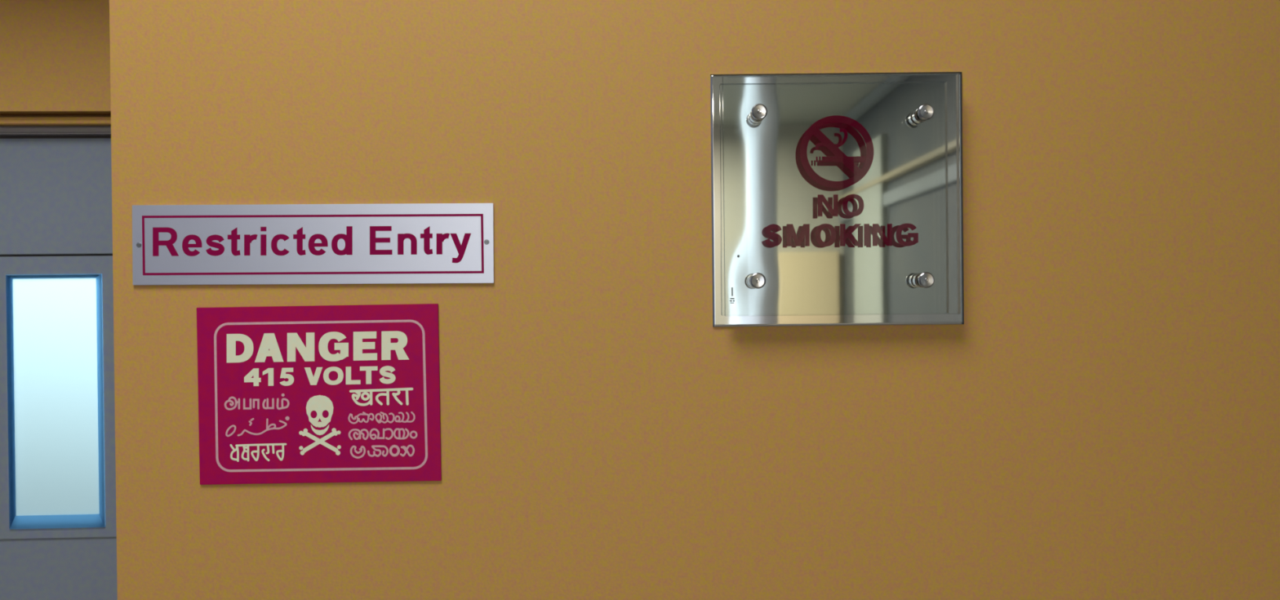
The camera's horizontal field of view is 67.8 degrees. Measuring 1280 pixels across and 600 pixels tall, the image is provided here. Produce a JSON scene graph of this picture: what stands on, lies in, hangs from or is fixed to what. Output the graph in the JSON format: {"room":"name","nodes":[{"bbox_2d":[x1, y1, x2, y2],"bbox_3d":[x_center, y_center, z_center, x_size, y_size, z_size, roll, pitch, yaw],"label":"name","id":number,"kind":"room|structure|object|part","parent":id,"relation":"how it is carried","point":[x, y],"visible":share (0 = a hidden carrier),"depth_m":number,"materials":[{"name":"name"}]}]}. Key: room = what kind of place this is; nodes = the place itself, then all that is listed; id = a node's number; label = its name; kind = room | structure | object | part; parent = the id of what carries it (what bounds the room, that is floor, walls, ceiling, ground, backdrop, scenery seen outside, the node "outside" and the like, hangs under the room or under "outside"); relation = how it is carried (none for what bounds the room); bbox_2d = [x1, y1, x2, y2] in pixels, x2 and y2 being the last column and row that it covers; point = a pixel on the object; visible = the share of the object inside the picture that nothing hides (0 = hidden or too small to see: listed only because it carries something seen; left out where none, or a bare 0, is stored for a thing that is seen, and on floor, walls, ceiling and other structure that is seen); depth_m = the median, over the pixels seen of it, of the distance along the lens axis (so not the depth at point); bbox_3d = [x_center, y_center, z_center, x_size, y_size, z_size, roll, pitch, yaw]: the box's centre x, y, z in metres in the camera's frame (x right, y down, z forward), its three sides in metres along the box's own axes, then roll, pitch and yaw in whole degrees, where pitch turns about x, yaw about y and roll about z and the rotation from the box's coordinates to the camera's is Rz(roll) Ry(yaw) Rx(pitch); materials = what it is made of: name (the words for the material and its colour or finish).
{"room":"building corridor","nodes":[
{"label":"building corridor","id":0,"kind":"room"},
{"bbox_2d":[0,0,111,115],"bbox_3d":[-0.646,-0.702,1.089,0.740,0.996,0.130,-1,0,-3],"label":"wall","id":1,"kind":"structure","parent":0,"point":[55,55],"depth_m":1.03,"materials":[{"name":"orange paint"}]},
{"bbox_2d":[0,115,111,138],"bbox_3d":[-0.650,-0.191,1.076,0.720,0.024,0.080,-1,0,-3],"label":"trim","id":2,"kind":"structure","parent":1,"relation":"attached to","point":[11,126],"depth_m":1.05,"materials":[{"name":"brown"}]},
{"bbox_2d":[0,137,117,599],"bbox_3d":[-0.628,0.891,1.081,0.700,2.140,0.044,-1,0,-3],"label":"door","id":3,"kind":"structure","parent":1,"relation":"in","point":[58,523],"depth_m":1.06,"materials":[{"name":"grey metal"}]},
{"bbox_3d":[-0.650,0.108,1.062,0.099,0.272,0.001,-1,0,-3],"label":"glass pane","id":4,"kind":"part","parent":3,"relation":"part of","materials":[{"name":"clear glass"}]},
{"bbox_3d":[-0.639,-0.115,1.077,0.700,0.128,0.040,-1,0,-3],"label":"transom panel","id":5,"kind":"part","parent":3,"relation":"part of","materials":[{"name":"grey metal"}]},
{"bbox_3d":[-0.654,0.112,1.057,0.147,0.303,0.003,-1,0,-3],"label":"vision frame","id":6,"kind":"part","parent":3,"relation":"part of","materials":[{"name":"metal"}]},
{"bbox_2d":[109,0,1279,599],"bbox_3d":[0.508,0.380,0.912,1.893,3.180,0.220,-1,0,0],"label":"wall","id":7,"kind":"structure","parent":0,"point":[1100,420],"depth_m":0.80,"materials":[{"name":"orange paint"}]},
{"bbox_2d":[132,203,493,284],"bbox_3d":[-0.274,-0.047,0.798,0.302,0.067,0.003,0,0,0],"label":"sign","id":8,"kind":"object","parent":7,"relation":"attached to","point":[404,242],"visible":1,"depth_m":0.80,"materials":[{"name":"silver metal"}]},
{"bbox_2d":[196,303,441,484],"bbox_3d":[-0.269,0.079,0.799,0.204,0.151,0.002,-1,0,0],"label":"warning sign","id":9,"kind":"object","parent":7,"relation":"attached to","point":[316,393],"visible":1,"depth_m":0.80,"materials":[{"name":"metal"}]},
{"bbox_2d":[710,71,964,326],"bbox_3d":[0.165,-0.084,0.789,0.211,0.211,0.021,-1,0,0],"label":"sign","id":10,"kind":"object","parent":7,"relation":"attached to","point":[837,197],"visible":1,"depth_m":0.80,"materials":[{"name":"mirror glass"},{"name":"polished steel"},{"name":"maroon vinyl"}]},
{"bbox_2d":[729,287,734,303],"bbox_3d":[0.077,-0.004,0.798,0.004,0.013,0.001,-1,0,0],"label":"print","id":11,"kind":"object","parent":10,"relation":"attached to","point":[731,289],"depth_m":0.80,"materials":[{"name":"grey"}]}
]}

